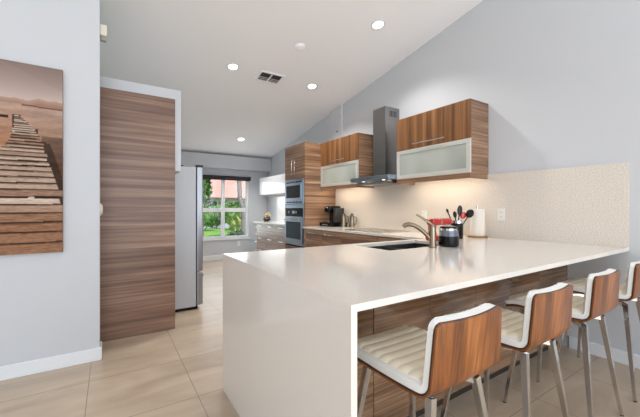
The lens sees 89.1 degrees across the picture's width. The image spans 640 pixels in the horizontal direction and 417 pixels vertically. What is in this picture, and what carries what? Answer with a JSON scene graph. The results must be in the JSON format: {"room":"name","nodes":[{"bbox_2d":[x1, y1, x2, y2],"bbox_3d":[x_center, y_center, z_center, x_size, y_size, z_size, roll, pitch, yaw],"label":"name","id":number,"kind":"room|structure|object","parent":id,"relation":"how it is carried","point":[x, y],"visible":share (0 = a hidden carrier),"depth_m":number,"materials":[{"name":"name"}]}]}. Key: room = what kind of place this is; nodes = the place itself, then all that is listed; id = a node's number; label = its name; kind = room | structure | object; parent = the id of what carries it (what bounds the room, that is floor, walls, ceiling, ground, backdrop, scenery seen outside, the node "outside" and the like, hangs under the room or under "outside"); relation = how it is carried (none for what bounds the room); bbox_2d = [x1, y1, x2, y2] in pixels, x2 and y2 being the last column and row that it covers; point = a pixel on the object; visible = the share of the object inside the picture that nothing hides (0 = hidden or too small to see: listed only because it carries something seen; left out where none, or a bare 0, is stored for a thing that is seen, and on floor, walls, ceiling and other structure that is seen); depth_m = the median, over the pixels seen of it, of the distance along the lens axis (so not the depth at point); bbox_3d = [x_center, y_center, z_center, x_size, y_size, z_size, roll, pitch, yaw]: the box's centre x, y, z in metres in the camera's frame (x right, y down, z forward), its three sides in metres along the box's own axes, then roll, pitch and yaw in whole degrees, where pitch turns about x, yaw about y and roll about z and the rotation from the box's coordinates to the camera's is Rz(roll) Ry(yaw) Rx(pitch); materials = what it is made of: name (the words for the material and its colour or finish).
{"room":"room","nodes":[
{"label":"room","id":0,"kind":"room"},
{"bbox_2d":[0,0,99,365],"bbox_3d":[-3.885,-0.405,1.335,4.935,3.253,0.140,0,0,-33],"label":"wall","id":1,"kind":"structure","parent":0,"point":[50,302],"depth_m":2.50,"materials":[{"name":"grey paint"}]},
{"bbox_2d":[0,59,62,254],"bbox_3d":[-2.363,-0.358,2.221,0.953,1.381,0.030,0,0,-33],"label":"wall picture","id":2,"kind":"object","parent":1,"relation":"attached to","point":[31,96],"visible":1,"depth_m":2.37,"materials":[{"name":"brown paper"}]},
{"bbox_2d":[0,341,101,380],"bbox_3d":[-3.875,1.171,1.333,4.949,0.100,0.154,0,0,-33],"label":"baseboard","id":3,"kind":"structure","parent":1,"relation":"attached to","point":[26,368],"depth_m":2.44,"materials":[{"name":"white paint"}]},
{"bbox_2d":[100,203,102,215],"bbox_3d":[-1.809,0.011,2.689,0.022,0.104,0.104,0,0,-33],"label":"thermostat","id":4,"kind":"object","parent":1,"relation":"attached to","point":[101,205],"visible":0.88,"depth_m":2.66,"materials":[{"name":"beige plastic"}]},
{"bbox_2d":[100,24,106,42],"bbox_3d":[-1.797,-1.448,2.696,0.050,0.130,0.050,0,0,-33],"label":"sensor","id":5,"kind":"object","parent":1,"relation":"attached to","point":[103,28],"visible":0.98,"depth_m":2.68,"materials":[{"name":"beige plastic"}]},
{"bbox_2d":[100,76,180,173],"bbox_3d":[-1.946,0.009,3.292,0.919,2.426,0.479,0,0,-33],"label":"wall","id":6,"kind":"structure","parent":0,"point":[105,82],"depth_m":3.24,"materials":[{"name":"grey paint"}]},
{"bbox_2d":[181,151,270,171],"bbox_3d":[-2.827,-1.069,7.195,3.688,0.302,0.251,0,0,-33],"label":"beam","id":7,"kind":"structure","parent":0,"point":[188,159],"depth_m":7.48,"materials":[{"name":"grey paint"}]},
{"bbox_2d":[203,168,266,255],"bbox_3d":[-2.978,0.012,7.318,3.808,2.420,0.120,0,0,-33],"label":"wall","id":8,"kind":"structure","parent":0,"point":[257,204],"depth_m":8.05,"materials":[{"name":"grey paint"}]},
{"bbox_2d":[203,255,222,260],"bbox_3d":[-3.159,1.161,7.120,3.050,0.120,0.014,0,0,-33],"label":"baseboard","id":9,"kind":"structure","parent":8,"relation":"attached to","point":[213,257],"depth_m":7.55,"materials":[{"name":"white paint"}]},
{"bbox_2d":[203,174,249,240],"bbox_3d":[-2.322,-0.011,7.708,1.335,1.535,0.120,0,0,-33],"label":"window","id":10,"kind":"structure","parent":8,"relation":"in","point":[222,209],"depth_m":7.74,"materials":[{"name":"white paint"}]},
{"bbox_2d":[203,175,250,180],"bbox_3d":[-2.279,-0.715,7.643,1.335,0.108,0.095,0,0,-33],"label":"roller shade","id":11,"kind":"object","parent":10,"relation":"attached to","point":[213,177],"visible":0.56,"depth_m":7.66,"materials":[{"name":"black fabric"}]},
{"bbox_2d":[100,0,482,158],"bbox_3d":[-1.665,-2.331,1.196,8.508,2.266,11.820,0,0,-33],"label":"ceiling","id":12,"kind":"structure","parent":0,"point":[185,46],"depth_m":4.02,"materials":[{"name":"white paint"}]},
{"bbox_2d":[226,63,239,69],"bbox_3d":[-1.136,-1.848,4.243,0.168,0.033,0.165,0,0,-33],"label":"recessed light","id":13,"kind":"object","parent":12,"relation":"in","point":[232,66],"visible":1,"depth_m":4.24,"materials":[{"name":"white paint"}]},
{"bbox_2d":[254,70,285,85],"bbox_3d":[-0.711,-1.835,4.580,0.373,0.057,0.258,0,0,-33],"label":"ceiling vent","id":14,"kind":"object","parent":12,"relation":"in","point":[262,76],"visible":1,"depth_m":4.57,"materials":[{"name":"white metal"}]},
{"bbox_2d":[295,43,304,50],"bbox_3d":[-0.244,-1.963,3.974,0.132,0.051,0.131,0,0,-33],"label":"smoke detector","id":15,"kind":"object","parent":12,"relation":"attached to","point":[300,46],"visible":1,"depth_m":3.94,"materials":[{"name":"white paint"}]},
{"bbox_2d":[306,83,317,88],"bbox_3d":[-0.121,-1.846,4.916,0.168,0.033,0.165,0,0,-33],"label":"recessed light","id":16,"kind":"object","parent":12,"relation":"in","point":[311,85],"visible":1,"depth_m":4.91,"materials":[{"name":"white paint"}]},
{"bbox_2d":[371,19,384,29],"bbox_3d":[0.664,-2.101,3.722,0.168,0.033,0.165,0,0,-33],"label":"recessed light","id":17,"kind":"object","parent":12,"relation":"in","point":[377,24],"visible":1,"depth_m":3.71,"materials":[{"name":"white paint"}]},
{"bbox_2d":[0,260,639,416],"bbox_3d":[-1.665,1.272,1.196,8.508,0.100,11.820,0,0,-33],"label":"floor","id":18,"kind":"structure","parent":0,"point":[177,372],"depth_m":2.26,"materials":[{"name":"tile"}]},
{"bbox_2d":[100,87,174,341],"bbox_3d":[-1.832,0.059,3.067,0.855,2.324,0.020,0,0,-33],"label":"pantry panel","id":19,"kind":"object","parent":18,"relation":"on","point":[137,130],"visible":0.56,"depth_m":3.11,"materials":[{"name":"brown wood"}]},
{"bbox_2d":[175,165,203,311],"bbox_3d":[-2.170,0.349,4.016,1.290,1.745,0.900,0,0,-33],"label":"refrigerator","id":20,"kind":"object","parent":18,"relation":"on","point":[189,275],"visible":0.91,"depth_m":3.88,"materials":[{"name":"grey metal"}]},
{"bbox_2d":[257,223,264,250],"bbox_3d":[-1.064,0.775,7.290,0.622,0.892,0.468,0,0,-33],"label":"base cabinet","id":21,"kind":"object","parent":18,"relation":"on","point":[260,226],"visible":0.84,"depth_m":7.17,"materials":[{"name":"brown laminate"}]},
{"bbox_2d":[265,224,276,249],"bbox_3d":[-0.784,0.775,6.858,0.622,0.892,0.558,0,0,-33],"label":"base cabinet","id":22,"kind":"object","parent":18,"relation":"on","point":[270,229],"visible":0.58,"depth_m":6.72,"materials":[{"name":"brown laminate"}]},
{"bbox_2d":[277,225,284,249],"bbox_3d":[-0.502,0.775,6.424,0.622,0.892,0.472,0,0,-33],"label":"base cabinet","id":23,"kind":"object","parent":18,"relation":"on","point":[280,228],"visible":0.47,"depth_m":6.29,"materials":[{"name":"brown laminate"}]},
{"bbox_2d":[253,196,284,225],"bbox_3d":[-0.826,0.025,6.929,0.617,0.607,1.675,0,0,-33],"label":"countertop","id":24,"kind":"structure","parent":23,"relation":"on","point":[280,199],"depth_m":7.54,"materials":[{"name":"white stone"}]},
{"bbox_2d":[263,212,270,220],"bbox_3d":[-1.223,0.197,7.491,0.172,0.214,0.170,0,0,-33],"label":"bud vase","id":25,"kind":"object","parent":24,"relation":"on","point":[266,218],"visible":0.91,"depth_m":7.44,"materials":[{"name":"black ceramic"}]},
{"bbox_2d":[304,228,305,247],"bbox_3d":[0.025,0.777,5.577,0.659,0.888,0.048,0,0,-33],"label":"filler panel","id":26,"kind":"object","parent":18,"relation":"on","point":[304,228],"visible":0.14,"depth_m":5.41,"materials":[{"name":"brown wood"}]},
{"bbox_2d":[285,142,334,248],"bbox_3d":[-0.196,0.056,5.900,0.680,2.331,0.733,0,0,-33],"label":"oven tower","id":27,"kind":"object","parent":18,"relation":"on","point":[302,160],"visible":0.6,"depth_m":5.55,"materials":[{"name":"brown wood"}]},
{"bbox_2d":[283,204,303,246],"bbox_3d":[-0.296,0.292,5.835,0.532,0.714,0.669,0,0,-33],"label":"wall oven","id":28,"kind":"object","parent":27,"relation":"in","point":[294,213],"visible":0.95,"depth_m":5.66,"materials":[{"name":"silver metal"}]},
{"bbox_2d":[285,178,303,203],"bbox_3d":[-0.319,-0.285,5.820,0.386,0.430,0.669,0,0,-33],"label":"microwave oven","id":29,"kind":"object","parent":27,"relation":"in","point":[294,189],"visible":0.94,"depth_m":5.67,"materials":[{"name":"silver metal"}]},
{"bbox_2d":[306,229,322,246],"bbox_3d":[0.159,0.777,5.334,0.700,0.888,0.501,0,0,-33],"label":"base cabinet","id":30,"kind":"object","parent":18,"relation":"on","point":[313,237],"visible":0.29,"depth_m":5.16,"materials":[{"name":"brown wood"}]},
{"bbox_2d":[322,230,340,245],"bbox_3d":[0.427,0.777,4.920,0.700,0.888,0.482,0,0,-33],"label":"base cabinet","id":31,"kind":"object","parent":18,"relation":"on","point":[329,238],"visible":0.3,"depth_m":4.75,"materials":[{"name":"brown wood"}]},
{"bbox_2d":[341,232,377,244],"bbox_3d":[0.773,0.777,4.419,0.664,0.888,0.731,0,0,-33],"label":"base cabinet","id":32,"kind":"object","parent":18,"relation":"on","point":[346,238],"visible":0.16,"depth_m":4.26,"materials":[{"name":"brown wood"}]},
{"bbox_2d":[357,308,372,416],"bbox_3d":[-0.178,0.778,1.906,0.431,0.887,0.968,0,0,-33],"label":"base cabinet","id":33,"kind":"object","parent":18,"relation":"on","point":[365,317],"visible":0.02,"depth_m":1.59,"materials":[{"name":"brown wood"}]},
{"bbox_2d":[378,236,408,241],"bbox_3d":[1.169,0.777,3.810,0.664,0.888,0.718,0,0,-33],"label":"base cabinet","id":34,"kind":"object","parent":18,"relation":"on","point":[380,238],"visible":0.15,"depth_m":3.79,"materials":[{"name":"brown wood"}]},
{"bbox_2d":[373,295,430,416],"bbox_3d":[0.189,0.778,2.144,0.438,0.887,0.968,0,0,-33],"label":"base cabinet","id":35,"kind":"object","parent":18,"relation":"on","point":[389,400],"visible":0.02,"depth_m":1.70,"materials":[{"name":"brown wood"}]},
{"bbox_2d":[223,226,628,416],"bbox_3d":[0.194,0.764,3.403,2.745,0.914,3.881,0,0,-33],"label":"countertop","id":36,"kind":"structure","parent":18,"relation":"on","point":[290,315],"depth_m":1.58,"materials":[{"name":"white stone"}]},
{"bbox_2d":[320,206,346,226],"bbox_3d":[0.216,0.135,5.481,0.331,0.345,0.380,0,0,-33],"label":"coffee maker","id":37,"kind":"object","parent":36,"relation":"on","point":[335,212],"visible":0.94,"depth_m":5.39,"materials":[{"name":"black plastic"}]},
{"bbox_2d":[340,212,348,226],"bbox_3d":[0.391,0.187,5.245,0.122,0.242,0.102,0,0,-33],"label":"pitcher","id":38,"kind":"object","parent":36,"relation":"on","point":[343,217],"visible":0.91,"depth_m":5.21,"materials":[{"name":"silver metal"}]},
{"bbox_2d":[349,213,356,227],"bbox_3d":[0.520,0.195,5.192,0.115,0.225,0.095,0,0,-33],"label":"pitcher","id":39,"kind":"object","parent":36,"relation":"on","point":[351,223],"visible":0.98,"depth_m":5.16,"materials":[{"name":"silver metal"}]},
{"bbox_2d":[343,228,409,232],"bbox_3d":[0.749,0.303,4.431,0.512,0.008,0.772,0,0,-33],"label":"cooktop","id":40,"kind":"object","parent":36,"relation":"in","point":[374,230],"visible":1,"depth_m":4.38,"materials":[{"name":"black glass"}]},
{"bbox_2d":[370,243,428,250],"bbox_3d":[0.709,0.427,2.734,0.763,0.188,0.423,0,0,-33],"label":"sink","id":41,"kind":"object","parent":36,"relation":"in","point":[408,245],"visible":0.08,"depth_m":2.98,"materials":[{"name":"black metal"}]},
{"bbox_2d":[402,214,436,247],"bbox_3d":[0.775,0.176,2.538,0.260,0.263,0.060,0,0,14],"label":"kitchen faucet","id":42,"kind":"object","parent":36,"relation":"on","point":[431,236],"visible":0.99,"depth_m":2.51,"materials":[{"name":"silver metal"}]},
{"bbox_2d":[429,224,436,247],"bbox_3d":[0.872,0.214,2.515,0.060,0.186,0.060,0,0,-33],"label":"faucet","id":43,"kind":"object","parent":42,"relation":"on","point":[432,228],"depth_m":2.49,"materials":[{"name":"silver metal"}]},
{"bbox_2d":[425,218,451,240],"bbox_3d":[1.151,0.203,3.131,0.300,0.210,0.128,0,0,-33],"label":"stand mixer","id":44,"kind":"object","parent":36,"relation":"on","point":[437,221],"visible":0.43,"depth_m":3.08,"materials":[{"name":"red metal"}]},
{"bbox_2d":[438,225,458,246],"bbox_3d":[1.032,0.223,2.607,0.156,0.168,0.156,0,0,-33],"label":"coffee canister","id":45,"kind":"object","parent":36,"relation":"on","point":[448,236],"visible":1,"depth_m":2.55,"materials":[{"name":"black glass"}]},
{"bbox_2d":[438,235,458,246],"bbox_3d":[1.032,0.265,2.607,0.156,0.085,0.156,0,0,-33],"label":"pot","id":46,"kind":"object","parent":45,"relation":"on","point":[443,240],"depth_m":2.54,"materials":[{"name":"black glass"}]},
{"bbox_2d":[451,220,462,238],"bbox_3d":[1.381,0.216,3.274,0.120,0.182,0.120,0,0,-33],"label":"utensil crock","id":47,"kind":"object","parent":36,"relation":"on","point":[459,224],"visible":0.64,"depth_m":3.22,"materials":[{"name":"black ceramic"}]},
{"bbox_2d":[457,205,461,220],"bbox_3d":[1.401,0.135,3.276,0.069,0.326,0.015,0,0,-10],"label":"spatula","id":48,"kind":"object","parent":47,"relation":"in","point":[459,210],"visible":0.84,"depth_m":3.27,"materials":[{"name":"black plastic"}]},
{"bbox_2d":[460,212,465,220],"bbox_3d":[1.420,0.168,3.285,0.119,0.262,0.024,0,0,3],"label":"spatula","id":49,"kind":"object","parent":47,"relation":"in","point":[463,214],"visible":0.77,"depth_m":3.27,"materials":[{"name":"red plastic"}]},
{"bbox_2d":[463,209,473,224],"bbox_3d":[1.450,0.157,3.269,0.200,0.287,0.044,0,0,-1],"label":"ladle","id":50,"kind":"object","parent":47,"relation":"in","point":[469,213],"visible":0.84,"depth_m":3.25,"materials":[{"name":"black plastic"}]},
{"bbox_2d":[467,205,487,237],"bbox_3d":[1.651,0.139,3.408,0.196,0.336,0.196,0,0,-33],"label":"paper towel holder","id":51,"kind":"object","parent":36,"relation":"on","point":[477,206],"visible":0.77,"depth_m":3.34,"materials":[{"name":"brown wood"}]},
{"bbox_2d":[470,209,484,235],"bbox_3d":[1.651,0.151,3.408,0.146,0.274,0.146,0,0,-33],"label":"paper towel roll","id":52,"kind":"object","parent":51,"relation":"on","point":[477,221],"visible":0.95,"depth_m":3.35,"materials":[{"name":"white paper"}]},
{"bbox_2d":[357,303,501,416],"bbox_3d":[0.392,0.789,1.289,0.464,0.870,0.493,0,0,-33],"label":"bar stool","id":53,"kind":"object","parent":18,"relation":"on","point":[455,348],"visible":1,"depth_m":1.12,"materials":[{"name":"brown wood"}]},
{"bbox_2d":[415,243,539,414],"bbox_3d":[0.927,0.778,2.623,1.318,0.887,0.968,0,0,-33],"label":"base cabinet","id":54,"kind":"object","parent":18,"relation":"on","point":[495,292],"visible":0.12,"depth_m":2.18,"materials":[{"name":"brown wood"}]},
{"bbox_2d":[440,282,572,416],"bbox_3d":[0.917,0.789,1.627,0.464,0.870,0.493,0,0,-33],"label":"bar stool","id":55,"kind":"object","parent":18,"relation":"on","point":[547,315],"visible":0.65,"depth_m":1.42,"materials":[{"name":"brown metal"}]},
{"bbox_2d":[501,282,567,347],"bbox_3d":[0.914,0.486,1.632,0.404,0.265,0.480,0,0,-33],"label":"seat","id":56,"kind":"object","parent":55,"relation":"on","point":[544,318],"depth_m":1.40,"materials":[{"name":"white wood"}]},
{"bbox_2d":[530,265,566,358],"bbox_3d":[1.712,0.778,3.102,0.517,0.887,0.918,0,0,-33],"label":"base cabinet","id":57,"kind":"object","parent":18,"relation":"on","point":[548,277],"visible":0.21,"depth_m":2.71,"materials":[{"name":"brown wood"}]},
{"bbox_2d":[503,269,623,416],"bbox_3d":[1.468,0.789,1.981,0.464,0.870,0.493,0,0,-33],"label":"bar stool","id":58,"kind":"object","parent":18,"relation":"on","point":[601,295],"visible":0.61,"depth_m":1.78,"materials":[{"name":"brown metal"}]},
{"bbox_2d":[504,269,615,318],"bbox_3d":[1.465,0.486,1.987,0.404,0.265,0.480,0,0,-33],"label":"cushion","id":59,"kind":"object","parent":58,"relation":"on","point":[599,298],"depth_m":1.75,"materials":[{"name":"white leather"}]},
{"bbox_2d":[552,261,639,402],"bbox_3d":[2.051,0.789,2.360,0.464,0.870,0.493,0,0,-33],"label":"bar stool","id":60,"kind":"object","parent":18,"relation":"on","point":[630,290],"visible":0.56,"depth_m":2.12,"materials":[{"name":"silver metal"}]},
{"bbox_2d":[555,261,639,298],"bbox_3d":[2.048,0.486,2.365,0.404,0.265,0.480,0,0,-33],"label":"cushion","id":61,"kind":"object","parent":60,"relation":"on","point":[630,289],"depth_m":2.11,"materials":[{"name":"white leather"}]},
{"bbox_2d":[267,0,639,354],"bbox_3d":[1.853,-1.046,3.479,0.120,4.535,11.820,0,0,-33],"label":"wall","id":62,"kind":"structure","parent":0,"point":[558,80],"depth_m":3.02,"materials":[{"name":"grey paint"}]},
{"bbox_2d":[260,175,284,195],"bbox_3d":[-1.080,-0.507,7.578,0.337,0.422,0.888,0,0,-33],"label":"upper cabinet","id":63,"kind":"object","parent":62,"relation":"attached to","point":[267,184],"visible":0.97,"depth_m":7.46,"materials":[{"name":"white"}]},
{"bbox_2d":[275,174,284,194],"bbox_3d":[-0.593,-0.507,6.827,0.337,0.422,0.898,0,0,-33],"label":"upper cabinet","id":64,"kind":"object","parent":62,"relation":"attached to","point":[279,179],"visible":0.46,"depth_m":6.92,"materials":[{"name":"white"}]},
{"bbox_2d":[277,196,284,220],"bbox_3d":[-0.573,0.012,7.093,0.014,0.582,1.675,0,0,-33],"label":"backsplash","id":65,"kind":"structure","parent":62,"relation":"attached to","point":[280,199],"depth_m":7.63,"materials":[{"name":"white"}]},
{"bbox_2d":[330,104,342,140],"bbox_3d":[0.286,-1.435,5.752,0.035,0.714,0.340,0,0,-33],"label":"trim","id":66,"kind":"structure","parent":62,"relation":"attached to","point":[336,116],"depth_m":5.71,"materials":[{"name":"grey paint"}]},
{"bbox_2d":[321,133,373,190],"bbox_3d":[0.404,-0.708,5.260,0.370,0.803,0.994,0,0,-33],"label":"upper cabinet","id":67,"kind":"object","parent":62,"relation":"attached to","point":[346,158],"visible":0.89,"depth_m":5.00,"materials":[{"name":"brown wood"}]},
{"bbox_2d":[351,106,401,186],"bbox_3d":[0.841,-0.851,4.491,0.475,1.055,0.752,0,0,-33],"label":"range hood","id":68,"kind":"object","parent":62,"relation":"attached to","point":[385,118],"visible":0.91,"depth_m":4.45,"materials":[{"name":"silver metal"}]},
{"bbox_2d":[397,98,487,184],"bbox_3d":[1.367,-0.708,3.776,0.370,0.803,0.999,0,0,-33],"label":"upper cabinet","id":69,"kind":"object","parent":62,"relation":"attached to","point":[448,142],"visible":1,"depth_m":3.52,"materials":[{"name":"brown wood"}]},
{"bbox_2d":[335,162,628,247],"bbox_3d":[1.338,-0.025,4.145,0.017,0.664,3.880,0,0,-33],"label":"backsplash","id":70,"kind":"structure","parent":62,"relation":"attached to","point":[587,205],"depth_m":3.14,"materials":[{"name":"tile"}]},
{"bbox_2d":[422,211,426,219],"bbox_3d":[1.327,0.091,4.139,0.009,0.120,0.074,0,0,-33],"label":"wall outlet","id":71,"kind":"object","parent":70,"relation":"attached to","point":[424,213],"visible":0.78,"depth_m":4.13,"materials":[{"name":"white plastic"}]},
{"bbox_2d":[498,209,504,220],"bbox_3d":[1.855,0.067,3.325,0.009,0.120,0.074,0,0,-33],"label":"wall outlet","id":72,"kind":"object","parent":70,"relation":"attached to","point":[501,212],"visible":1,"depth_m":3.32,"materials":[{"name":"white plastic"}]},
{"bbox_2d":[569,336,639,368],"bbox_3d":[3.598,1.171,0.666,0.014,0.100,5.200,0,0,-33],"label":"baseboard","id":73,"kind":"structure","parent":62,"relation":"attached to","point":[619,356],"depth_m":2.64,"materials":[{"name":"white paint"}]},
{"label":"outside","id":74,"kind":"structure","parent":0,"visible":0},
{"bbox_3d":[-11.772,1.471,45.705,110.000,0.200,30.500,0,0,-33],"label":"lawn","id":75,"kind":"structure","parent":74,"visible":0},
{"bbox_2d":[203,200,240,221],"bbox_3d":[-8.760,0.356,31.301,11.295,2.301,1.843,0,0,-33],"label":"hedge","id":76,"kind":"object","parent":75,"relation":"on","point":[235,205],"visible":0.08,"depth_m":30.86,"materials":[{"name":"green plant"}]},
{"bbox_2d":[205,179,244,205],"bbox_3d":[-13.341,-1.504,36.641,19.100,5.750,9.600,0,0,-33],"label":"house","id":77,"kind":"structure","parent":75,"relation":"on","point":[230,185],"depth_m":34.50,"materials":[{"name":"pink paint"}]},
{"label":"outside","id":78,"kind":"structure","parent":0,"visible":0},
{"bbox_2d":[204,228,230,236],"bbox_3d":[4.306,1.472,20.924,110.000,0.200,14.780,0,0,-33],"label":"lawn","id":79,"kind":"structure","parent":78,"point":[208,232],"depth_m":18.27,"materials":[{"name":"green plant"}]},
{"bbox_2d":[203,179,212,236],"bbox_3d":[-4.967,-0.094,13.697,0.836,2.935,0.976,0,0,-33],"label":"tree","id":80,"kind":"object","parent":79,"relation":"on","point":[207,189],"visible":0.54,"depth_m":13.56,"materials":[{"name":"green plant"}]},
{"bbox_2d":[203,207,217,230],"bbox_3d":[-6.725,0.638,19.479,1.125,1.419,0.892,0,0,-33],"label":"shrub","id":81,"kind":"object","parent":79,"relation":"on","point":[209,218],"visible":0.85,"depth_m":19.27,"materials":[{"name":"green plant"}]},
{"bbox_2d":[214,212,220,228],"bbox_3d":[-6.979,0.685,21.663,0.896,1.449,1.063,0,0,20],"label":"shrub","id":82,"kind":"object","parent":79,"relation":"on","point":[218,219],"visible":0.36,"depth_m":21.56,"materials":[{"name":"green plant"}]},
{"bbox_2d":[225,206,240,223],"bbox_3d":[-5.503,0.550,20.268,1.131,1.344,0.928,0,0,-12],"label":"shrub","id":83,"kind":"object","parent":79,"relation":"on","point":[228,215],"visible":0.38,"depth_m":20.00,"materials":[{"name":"green plant"}]},
{"bbox_2d":[227,212,240,230],"bbox_3d":[-3.972,0.759,15.291,0.758,1.158,0.731,0,0,-33],"label":"shrub","id":84,"kind":"object","parent":79,"relation":"on","point":[235,222],"visible":0.77,"depth_m":15.12,"materials":[{"name":"green plant"}]},
{"bbox_2d":[227,228,244,235],"bbox_3d":[-2.454,0.991,9.829,0.799,0.808,0.710,0,0,-8],"label":"shrub","id":85,"kind":"object","parent":79,"relation":"on","point":[237,232],"visible":0.13,"depth_m":9.70,"materials":[{"name":"green plant"}]},
{"bbox_2d":[237,181,244,233],"bbox_3d":[-3.275,-0.572,13.610,1.705,3.887,1.705,0,0,-33],"label":"palm tree","id":86,"kind":"object","parent":79,"relation":"on","point":[239,183],"visible":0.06,"depth_m":13.52,"materials":[{"name":"grey plant"}]},
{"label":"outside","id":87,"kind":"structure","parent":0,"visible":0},
{"bbox_2d":[204,223,229,227],"bbox_3d":[-1.594,1.482,30.018,110.000,0.200,6.900,0,0,-33],"label":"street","id":88,"kind":"structure","parent":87,"point":[226,224],"depth_m":24.41,"materials":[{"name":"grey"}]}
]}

